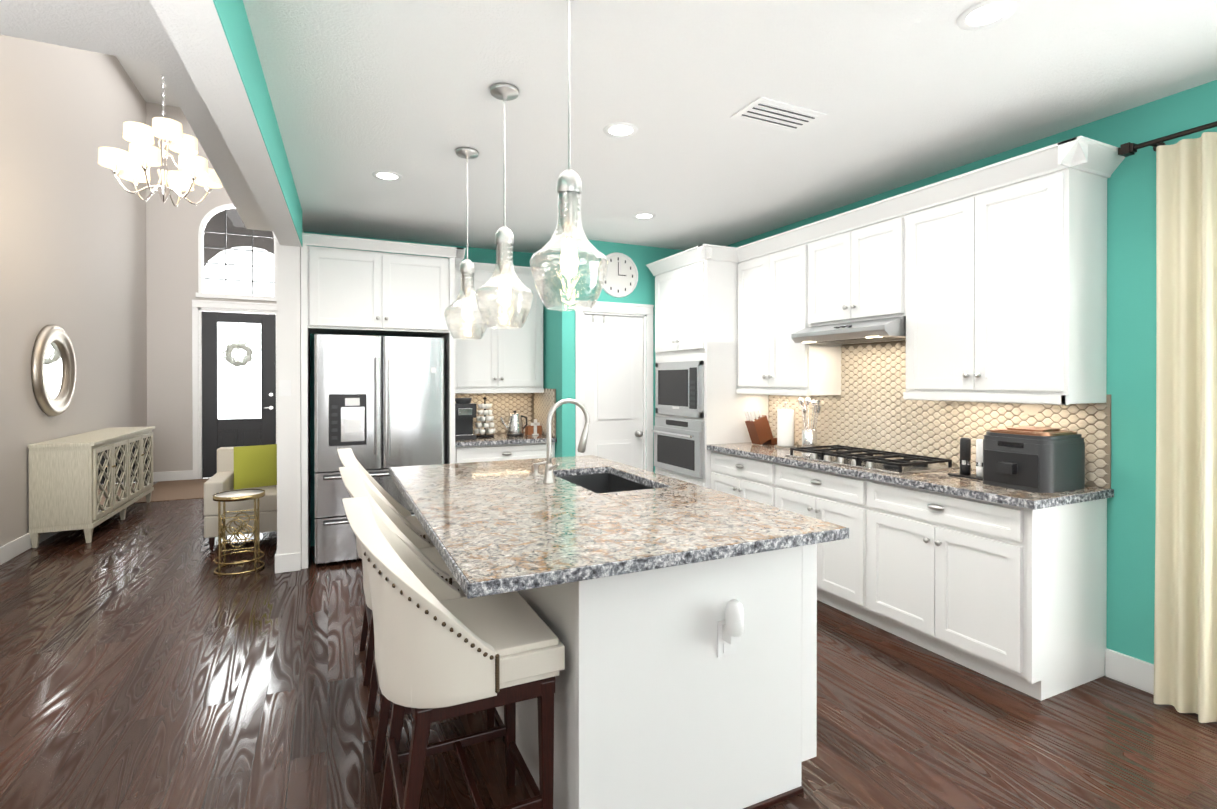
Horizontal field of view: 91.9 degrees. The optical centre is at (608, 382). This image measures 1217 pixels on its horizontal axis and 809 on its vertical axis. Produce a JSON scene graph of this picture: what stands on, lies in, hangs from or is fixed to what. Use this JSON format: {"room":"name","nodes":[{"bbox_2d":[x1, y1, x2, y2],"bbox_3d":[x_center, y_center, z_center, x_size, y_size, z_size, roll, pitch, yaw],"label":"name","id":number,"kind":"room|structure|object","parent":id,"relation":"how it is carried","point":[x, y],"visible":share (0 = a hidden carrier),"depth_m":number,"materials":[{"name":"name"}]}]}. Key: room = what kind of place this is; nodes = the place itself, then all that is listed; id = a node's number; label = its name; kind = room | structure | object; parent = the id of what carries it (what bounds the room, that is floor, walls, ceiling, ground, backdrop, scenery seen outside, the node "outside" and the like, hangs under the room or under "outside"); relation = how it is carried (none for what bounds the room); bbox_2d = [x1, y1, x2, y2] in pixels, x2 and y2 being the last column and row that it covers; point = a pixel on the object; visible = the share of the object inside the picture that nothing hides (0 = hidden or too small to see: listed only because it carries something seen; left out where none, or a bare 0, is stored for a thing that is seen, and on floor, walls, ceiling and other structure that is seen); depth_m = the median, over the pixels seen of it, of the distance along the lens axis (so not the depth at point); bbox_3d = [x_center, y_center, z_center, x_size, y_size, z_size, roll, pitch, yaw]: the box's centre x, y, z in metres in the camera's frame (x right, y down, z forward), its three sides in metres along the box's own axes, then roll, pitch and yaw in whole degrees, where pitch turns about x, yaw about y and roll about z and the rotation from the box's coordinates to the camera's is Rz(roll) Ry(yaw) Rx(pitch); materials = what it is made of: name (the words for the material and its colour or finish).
{"room":"kitchen","nodes":[
{"label":"kitchen","id":0,"kind":"room"},
{"bbox_2d":[0,34,146,546],"bbox_3d":[-3.499,-1.248,1.792,0.120,5.360,14.590,0,0,-25],"label":"wall","id":1,"kind":"structure","parent":0,"point":[72,238],"depth_m":5.78,"materials":[{"name":"grey paint"}]},
{"bbox_2d":[0,531,59,564],"bbox_3d":[-3.436,1.364,1.834,0.019,0.135,14.350,0,0,-25],"label":"baseboard","id":2,"kind":"structure","parent":1,"relation":"attached to","point":[12,549],"depth_m":4.83,"materials":[{"name":"white paint"}]},
{"bbox_2d":[31,325,75,415],"bbox_3d":[-5.140,-0.115,5.474,0.060,0.850,0.850,0,0,-25],"label":"round mirror","id":3,"kind":"object","parent":1,"relation":"attached to","point":[53,369],"visible":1,"depth_m":5.43,"materials":[{"name":"silver glass"}]},
{"bbox_2d":[116,56,179,106],"bbox_3d":[-3.980,-4.005,5.420,2.370,0.120,7.600,0,0,-25],"label":"ceiling","id":4,"kind":"structure","parent":0,"point":[146,78],"depth_m":7.70,"materials":[{"name":"white paint"}]},
{"bbox_2d":[98,75,221,206],"bbox_3d":[-3.783,-2.737,4.999,0.809,2.409,0.838,0,0,-25],"label":"chandelier","id":5,"kind":"object","parent":4,"relation":"hanging from","point":[138,159],"visible":0.94,"depth_m":4.93,"materials":[{"name":"silver metal"}]},
{"bbox_2d":[146,102,276,471],"bbox_3d":[-5.528,-1.280,8.837,2.250,5.360,0.120,0,0,-25],"label":"wall","id":6,"kind":"structure","parent":0,"point":[172,258],"depth_m":8.43,"materials":[{"name":"grey paint"}]},
{"bbox_2d":[153,470,192,481],"bbox_3d":[-6.259,1.334,8.427,0.505,0.135,0.016,0,0,-25],"label":"baseboard","id":7,"kind":"structure","parent":6,"relation":"attached to","point":[186,474],"depth_m":8.43,"materials":[{"name":"white paint"}]},
{"bbox_2d":[192,300,276,478],"bbox_3d":[-5.526,0.097,8.817,1.160,2.605,0.128,0,0,-25],"label":"front door","id":8,"kind":"structure","parent":6,"relation":"attached to","point":[212,433],"depth_m":8.70,"materials":[{"name":"black paint"}]},
{"bbox_2d":[222,322,252,366],"bbox_3d":[-5.513,-0.567,8.746,0.385,0.666,0.100,0,0,-25],"label":"wreath","id":9,"kind":"object","parent":8,"relation":"attached to","point":[230,358],"visible":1,"depth_m":8.73,"materials":[{"name":"white"}]},
{"bbox_2d":[196,203,276,300],"bbox_3d":[-5.523,-1.958,8.800,1.070,1.425,0.125,0,0,-25],"label":"arched window","id":10,"kind":"structure","parent":6,"relation":"attached to","point":[201,234],"depth_m":8.72,"materials":[{"name":"white paint"}]},
{"bbox_2d":[276,225,303,554],"bbox_3d":[-2.575,0.058,4.782,0.157,2.720,0.790,0,0,-25],"label":"column","id":11,"kind":"structure","parent":0,"point":[288,273],"depth_m":4.43,"materials":[{"name":"white paint"}]},
{"bbox_2d":[279,380,290,395],"bbox_3d":[-2.424,0.040,4.409,0.080,0.120,0.010,0,0,-25],"label":"switch plate","id":12,"kind":"object","parent":11,"relation":"attached to","point":[284,387],"visible":1,"depth_m":4.40,"materials":[{"name":"white plastic"}]},
{"bbox_2d":[304,231,534,545],"bbox_3d":[-1.655,0.054,5.588,2.200,2.720,0.120,0,0,-25],"label":"wall","id":13,"kind":"structure","parent":0,"point":[480,255],"depth_m":5.18,"materials":[{"name":"teal paint"}]},
{"bbox_2d":[305,241,452,336],"bbox_3d":[-1.957,-0.738,5.014,1.065,0.630,0.647,0,0,-25],"label":"upper cabinet","id":14,"kind":"object","parent":13,"relation":"attached to","point":[348,291],"depth_m":4.72,"materials":[{"name":"white paint"}]},
{"bbox_2d":[442,261,544,388],"bbox_3d":[-1.095,-0.516,5.590,0.895,1.140,0.347,0,0,-25],"label":"upper cabinet","id":15,"kind":"object","parent":13,"relation":"attached to","point":[507,358],"depth_m":5.43,"materials":[{"name":"white paint"}]},
{"bbox_2d":[535,241,557,456],"bbox_3d":[-0.550,0.054,5.686,0.120,2.720,0.650,0,0,-25],"label":"wall","id":16,"kind":"structure","parent":0,"point":[549,349],"depth_m":5.53,"materials":[{"name":"teal paint"}]},
{"bbox_2d":[0,477,1216,808],"bbox_3d":[-1.052,1.454,3.435,8.200,0.060,15.200,0,0,-25],"label":"floor","id":17,"kind":"structure","parent":0,"point":[150,657],"depth_m":2.54,"materials":[{"name":"brown wood"}]},
{"bbox_2d":[28,426,154,547],"bbox_3d":[-5.163,0.968,6.005,0.450,0.890,2.010,0,0,-25],"label":"sideboard","id":18,"kind":"object","parent":17,"relation":"on","point":[87,482],"visible":1,"depth_m":5.19,"materials":[{"name":"beige wood"}]},
{"bbox_2d":[134,478,209,502],"bbox_3d":[-5.172,1.401,7.983,1.850,0.006,1.650,0,0,-25],"label":"entry rug","id":19,"kind":"object","parent":17,"relation":"on","point":[178,490],"visible":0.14,"depth_m":7.64,"materials":[{"name":"brown carpet"}]},
{"bbox_2d":[213,489,264,575],"bbox_3d":[-2.810,1.129,4.481,0.340,0.580,0.340,0,0,-25],"label":"side table","id":20,"kind":"object","parent":17,"relation":"on","point":[224,497],"visible":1,"depth_m":4.42,"materials":[{"name":"gold metal"}]},
{"bbox_2d":[204,446,276,550],"bbox_3d":[-3.218,1.015,5.411,0.720,0.800,0.810,0,0,-25],"label":"armchair","id":21,"kind":"object","parent":17,"relation":"on","point":[221,479],"visible":0.31,"depth_m":5.05,"materials":[{"name":"beige fabric"}]},
{"bbox_2d":[234,444,276,489],"bbox_3d":[-3.194,0.760,5.360,0.361,0.380,0.155,0,0,-25],"label":"pillow","id":22,"kind":"object","parent":21,"relation":"on","point":[255,466],"visible":0.88,"depth_m":5.31,"materials":[{"name":"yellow fabric"}]},
{"bbox_2d":[275,550,283,572],"bbox_3d":[-2.653,1.351,4.750,0.016,0.135,0.822,0,0,-25],"label":"baseboard","id":23,"kind":"structure","parent":17,"relation":"on","point":[278,558],"depth_m":4.39,"materials":[{"name":"white paint"}]},
{"bbox_2d":[314,334,443,563],"bbox_3d":[-1.936,0.507,4.976,0.975,1.780,0.723,0,0,-25],"label":"fridge","id":24,"kind":"object","parent":17,"relation":"on","point":[379,406],"visible":0.75,"depth_m":4.65,"materials":[{"name":"grey metal"}]},
{"bbox_2d":[337,448,434,685],"bbox_3d":[-1.076,0.876,3.033,0.586,1.100,0.561,0,0,-25],"label":"stool","id":25,"kind":"object","parent":17,"relation":"on","point":[347,457],"visible":0.31,"depth_m":2.85,"materials":[{"name":"cream leather"},{"name":"dark cherry wood"},{"name":"bronze nailheads"}]},
{"bbox_2d":[339,466,494,772],"bbox_3d":[-0.785,0.879,2.419,0.586,1.100,0.561,0,0,-25],"label":"stool","id":26,"kind":"object","parent":17,"relation":"on","point":[357,485],"visible":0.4,"depth_m":2.23,"materials":[{"name":"cream leather"},{"name":"dark cherry wood"},{"name":"bronze nailheads"}]},
{"bbox_2d":[342,497,564,808],"bbox_3d":[-0.494,0.881,1.804,0.586,1.100,0.561,0,0,-25],"label":"stool","id":27,"kind":"object","parent":17,"relation":"on","point":[444,650],"visible":1,"depth_m":1.62,"materials":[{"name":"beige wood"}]},
{"bbox_2d":[444,437,556,463],"bbox_3d":[-1.029,0.977,5.478,0.912,0.875,0.617,0,0,-25],"label":"base cabinet","id":28,"kind":"object","parent":17,"relation":"on","point":[463,453],"depth_m":5.15,"materials":[{"name":"white paint"}]},
{"bbox_2d":[445,433,556,448],"bbox_3d":[-1.024,0.520,5.466,0.912,0.040,0.640,0,0,-25],"label":"countertop","id":29,"kind":"structure","parent":28,"relation":"on","point":[499,438],"depth_m":5.21,"materials":[{"name":"grey stone"}]},
{"bbox_2d":[455,398,476,439],"bbox_3d":[-1.324,0.317,5.312,0.200,0.365,0.304,0,0,-25],"label":"brewer","id":30,"kind":"object","parent":29,"relation":"on","point":[465,411],"visible":0.88,"depth_m":5.21,"materials":[{"name":"black plastic"}]},
{"bbox_2d":[474,397,495,437],"bbox_3d":[-1.144,0.311,5.445,0.202,0.375,0.184,0,0,-25],"label":"mug tree","id":31,"kind":"object","parent":29,"relation":"on","point":[483,423],"visible":1,"depth_m":5.40,"materials":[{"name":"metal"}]},
{"bbox_2d":[500,411,527,435],"bbox_3d":[-0.890,0.379,5.543,0.265,0.239,0.160,0,0,-25],"label":"kettle","id":32,"kind":"object","parent":29,"relation":"on","point":[514,426],"visible":1,"depth_m":5.49,"materials":[{"name":"silver metal"}]},
{"bbox_2d":[525,419,541,434],"bbox_3d":[-0.718,0.423,5.655,0.140,0.150,0.115,0,0,-25],"label":"decor","id":33,"kind":"object","parent":29,"relation":"on","point":[535,428],"visible":1,"depth_m":5.61,"materials":[{"name":"brown wood"}]},
{"bbox_2d":[448,471,816,808],"bbox_3d":[-0.110,0.982,2.805,0.927,0.890,2.042,0,0,-25],"label":"kitchen island","id":34,"kind":"object","parent":17,"relation":"on","point":[627,583],"depth_m":1.87,"materials":[{"name":"white paint"}]},
{"bbox_2d":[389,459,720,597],"bbox_3d":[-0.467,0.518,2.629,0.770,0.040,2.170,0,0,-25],"label":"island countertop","id":35,"kind":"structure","parent":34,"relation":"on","point":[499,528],"depth_m":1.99,"materials":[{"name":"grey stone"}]},
{"bbox_2d":[521,455,848,558],"bbox_3d":[0.121,0.516,2.908,0.530,0.040,2.170,0,0,-25],"label":"island countertop","id":36,"kind":"structure","parent":34,"relation":"on","point":[742,526],"depth_m":2.25,"materials":[{"name":"grey stone"}]},
{"bbox_2d":[532,398,589,482],"bbox_3d":[-0.240,0.286,3.038,0.254,0.417,0.342,0,0,-25],"label":"gooseneck faucet","id":37,"kind":"object","parent":36,"relation":"on","point":[549,475],"visible":1,"depth_m":2.94,"materials":[{"name":"silver metal"}]},
{"bbox_2d":[717,599,743,657],"bbox_3d":[0.400,0.792,1.888,0.072,0.194,0.074,0,0,-25],"label":"outlet","id":38,"kind":"object","parent":34,"relation":"attached to","point":[730,629],"visible":1,"depth_m":1.87,"materials":[{"name":"white plastic"}]},
{"bbox_2d":[650,244,769,487],"bbox_3d":[0.902,0.156,5.291,0.667,2.520,0.830,0,0,-25],"label":"tall cabinet","id":39,"kind":"object","parent":17,"relation":"on","point":[696,290],"depth_m":4.89,"materials":[{"name":"white paint"}]},
{"bbox_2d":[651,416,704,478],"bbox_3d":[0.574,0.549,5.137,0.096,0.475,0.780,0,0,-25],"label":"built-in oven","id":40,"kind":"object","parent":39,"relation":"in","point":[679,445],"visible":1,"depth_m":5.06,"materials":[{"name":"silver metal"}]},
{"bbox_2d":[656,361,703,417],"bbox_3d":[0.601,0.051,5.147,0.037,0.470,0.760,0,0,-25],"label":"built-in microwave","id":41,"kind":"object","parent":39,"relation":"in","point":[679,388],"visible":0.98,"depth_m":5.07,"materials":[{"name":"silver metal"}]},
{"bbox_2d":[710,452,761,502],"bbox_3d":[1.284,0.982,4.549,0.616,0.875,0.845,0,0,-25],"label":"base cabinet","id":42,"kind":"object","parent":17,"relation":"on","point":[740,476],"depth_m":4.48,"materials":[{"name":"white paint"}]},
{"bbox_2d":[762,460,849,613],"bbox_3d":[1.599,0.985,3.885,0.616,0.875,0.925,0,0,-25],"label":"base cabinet","id":43,"kind":"object","parent":17,"relation":"on","point":[825,496],"depth_m":3.71,"materials":[{"name":"white paint"}]},
{"bbox_2d":[850,476,1113,700],"bbox_3d":[1.939,0.988,3.167,0.616,0.875,0.964,0,0,-25],"label":"base cabinet","id":44,"kind":"object","parent":17,"relation":"on","point":[1016,598],"depth_m":2.83,"materials":[{"name":"white paint"}]},
{"bbox_2d":[706,440,1113,511],"bbox_3d":[1.619,0.527,3.813,0.640,0.040,2.453,0,0,-25],"label":"countertop","id":45,"kind":"structure","parent":44,"relation":"on","point":[934,481],"depth_m":3.06,"materials":[{"name":"grey stone"}]},
{"bbox_2d":[744,409,776,444],"bbox_3d":[1.243,0.360,4.806,0.275,0.284,0.110,0,0,-25],"label":"knife block","id":46,"kind":"object","parent":45,"relation":"on","point":[759,428],"visible":0.98,"depth_m":4.76,"materials":[{"name":"brown wood"}]},
{"bbox_2d":[774,402,796,448],"bbox_3d":[1.379,0.325,4.582,0.170,0.355,0.170,0,0,-25],"label":"paper towel","id":47,"kind":"object","parent":45,"relation":"on","point":[785,428],"visible":0.96,"depth_m":4.53,"materials":[{"name":"white paper"}]},
{"bbox_2d":[798,397,821,449],"bbox_3d":[1.520,0.306,4.442,0.148,0.394,0.169,0,0,-25],"label":"utensil crock","id":48,"kind":"object","parent":45,"relation":"on","point":[809,437],"visible":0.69,"depth_m":4.40,"materials":[{"name":"silver metal"}]},
{"bbox_2d":[785,445,957,474],"bbox_3d":[1.639,0.478,3.766,0.500,0.056,0.900,0,0,-25],"label":"gas cooktop","id":49,"kind":"object","parent":45,"relation":"in","point":[883,461],"visible":1,"depth_m":3.60,"materials":[{"name":"silver metal"}]},
{"bbox_2d":[948,437,982,479],"bbox_3d":[1.969,0.405,3.175,0.120,0.208,0.210,0,0,-25],"label":"grinder","id":50,"kind":"object","parent":45,"relation":"on","point":[965,457],"visible":0.77,"depth_m":3.19,"materials":[{"name":"black plastic"}]},
{"bbox_2d":[983,426,1084,492],"bbox_3d":[2.087,0.368,2.915,0.410,0.285,0.320,0,0,-25],"label":"toaster","id":51,"kind":"object","parent":45,"relation":"on","point":[1040,459],"visible":1,"depth_m":2.80,"materials":[{"name":"grey plastic"}]},
{"bbox_2d":[0,0,1216,252],"bbox_3d":[0.181,-1.345,1.057,5.900,0.120,9.870,0,0,-25],"label":"ceiling","id":52,"kind":"structure","parent":0,"point":[902,92],"depth_m":2.63,"materials":[{"name":"white paint"}]},
{"bbox_2d":[150,0,302,246],"bbox_3d":[-0.572,-1.147,0.264,0.435,0.270,9.080,0,0,-25],"label":"header beam","id":53,"kind":"structure","parent":52,"relation":"attached to","point":[214,43],"depth_m":2.16,"materials":[{"name":"white paint"}]},
{"bbox_2d":[372,171,401,180],"bbox_3d":[-1.386,-1.294,3.685,0.180,0.004,0.180,0,0,-25],"label":"recessed light","id":54,"kind":"object","parent":52,"relation":"in","point":[384,175],"visible":1,"depth_m":3.67,"materials":[{"name":"white paint"}]},
{"bbox_2d":[444,147,489,339],"bbox_3d":[-0.790,-0.770,3.294,0.254,1.049,0.254,0,0,-25],"label":"pendant light","id":55,"kind":"object","parent":52,"relation":"hanging from","point":[467,269],"visible":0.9,"depth_m":3.27,"materials":[{"name":"clear glass"}]},
{"bbox_2d":[475,83,532,328],"bbox_3d":[-0.458,-0.767,2.594,0.254,1.049,0.254,0,0,-25],"label":"pendant light","id":56,"kind":"object","parent":52,"relation":"hanging from","point":[504,235],"visible":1,"depth_m":2.57,"materials":[{"name":"clear glass"}]},
{"bbox_2d":[530,0,608,310],"bbox_3d":[-0.126,-0.763,1.894,0.254,1.049,0.254,0,0,-25],"label":"pendant light","id":57,"kind":"object","parent":52,"relation":"hanging from","point":[569,186],"visible":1,"depth_m":1.87,"materials":[{"name":"clear glass"}]},
{"bbox_2d":[603,122,637,137],"bbox_3d":[0.063,-1.292,3.010,0.180,0.004,0.180,0,0,-25],"label":"recessed light","id":58,"kind":"object","parent":52,"relation":"in","point":[621,128],"visible":1,"depth_m":3.00,"materials":[{"name":"white paint"}]},
{"bbox_2d":[633,213,655,219],"bbox_3d":[0.279,-1.299,4.585,0.180,0.004,0.180,0,0,-25],"label":"recessed light","id":59,"kind":"object","parent":52,"relation":"in","point":[644,215],"visible":1,"depth_m":4.57,"materials":[{"name":"white paint"}]},
{"bbox_2d":[731,96,826,131],"bbox_3d":[0.819,-1.288,2.838,0.400,0.010,0.220,0,0,-25],"label":"ceiling vent","id":60,"kind":"object","parent":52,"relation":"in","point":[764,111],"visible":0.96,"depth_m":2.82,"materials":[{"name":"white metal"}]},
{"bbox_2d":[957,0,1017,29],"bbox_3d":[1.322,-1.287,2.058,0.180,0.004,0.180,0,0,-25],"label":"recessed light","id":61,"kind":"object","parent":52,"relation":"in","point":[986,12],"visible":1,"depth_m":2.05,"materials":[{"name":"white paint"}]},
{"bbox_2d":[557,237,684,472],"bbox_3d":[0.256,0.054,5.642,1.540,2.720,0.120,0,0,-25],"label":"wall","id":62,"kind":"structure","parent":0,"point":[641,257],"depth_m":5.34,"materials":[{"name":"teal paint"}]},
{"bbox_2d":[575,300,653,471],"bbox_3d":[0.051,0.335,5.505,0.800,2.160,0.155,0,0,-25],"label":"door","id":63,"kind":"structure","parent":62,"relation":"attached to","point":[614,369],"depth_m":5.50,"materials":[{"name":"white paint"}]},
{"bbox_2d":[597,252,637,297],"bbox_3d":[0.093,-1.005,5.481,0.420,0.420,0.020,0,0,-25],"label":"wall clock","id":64,"kind":"object","parent":62,"relation":"attached to","point":[621,276],"visible":0.75,"depth_m":5.49,"materials":[{"name":"white ceramic"}]},
{"bbox_2d":[727,80,1216,663],"bbox_3d":[2.943,0.071,1.947,0.150,2.720,9.100,0,0,-25],"label":"wall","id":65,"kind":"structure","parent":0,"point":[1131,306],"depth_m":2.77,"materials":[{"name":"teal paint"}]},
{"bbox_2d":[738,228,853,391],"bbox_3d":[1.412,-0.526,4.587,0.346,1.150,0.873,0,0,-25],"label":"upper cabinet","id":66,"kind":"object","parent":65,"relation":"attached to","point":[776,354],"depth_m":4.42,"materials":[{"name":"white paint"}]},
{"bbox_2d":[802,200,889,327],"bbox_3d":[1.735,-0.748,3.905,0.346,0.700,0.780,0,0,-25],"label":"upper cabinet","id":67,"kind":"object","parent":65,"relation":"attached to","point":[846,257],"depth_m":3.84,"materials":[{"name":"white paint"}]},
{"bbox_2d":[890,140,1113,399],"bbox_3d":[2.068,-0.520,3.203,0.346,1.150,0.923,0,0,-25],"label":"upper cabinet","id":68,"kind":"object","parent":65,"relation":"attached to","point":[938,318],"depth_m":2.95,"materials":[{"name":"white paint"}]},
{"bbox_2d":[1105,648,1153,694],"bbox_3d":[2.516,1.360,2.661,0.016,0.135,0.446,0,0,-25],"label":"baseboard","id":69,"kind":"structure","parent":65,"relation":"attached to","point":[1130,670],"depth_m":2.77,"materials":[{"name":"white paint"}]},
{"bbox_2d":[1118,121,1216,156],"bbox_3d":[3.075,-1.067,1.341,0.120,0.048,3.116,0,0,-25],"label":"curtain rod","id":70,"kind":"object","parent":65,"relation":"attached to","point":[1127,149],"visible":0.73,"depth_m":2.62,"materials":[{"name":"brown metal"}]},
{"bbox_2d":[1153,132,1216,722],"bbox_3d":[2.478,0.187,2.516,0.076,2.458,0.225,0,0,-25],"label":"curtain","id":71,"kind":"object","parent":70,"relation":"hanging from","point":[1185,649],"visible":1,"depth_m":2.52,"materials":[{"name":"beige fabric"}]},
{"label":"outside","id":72,"kind":"structure","parent":0,"visible":0},
{"bbox_2d":[204,209,273,265],"bbox_3d":[-6.167,-0.956,10.129,3.300,5.700,0.200,0,0,-25],"label":"porch","id":73,"kind":"object","parent":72,"point":[209,237],"depth_m":9.91,"materials":[{"name":"grey"}]},
{"bbox_2d":[204,246,275,418],"bbox_3d":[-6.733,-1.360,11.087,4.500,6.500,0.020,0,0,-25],"label":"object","id":74,"kind":"structure","parent":72,"point":[268,258],"depth_m":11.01,"materials":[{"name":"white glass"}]}
]}

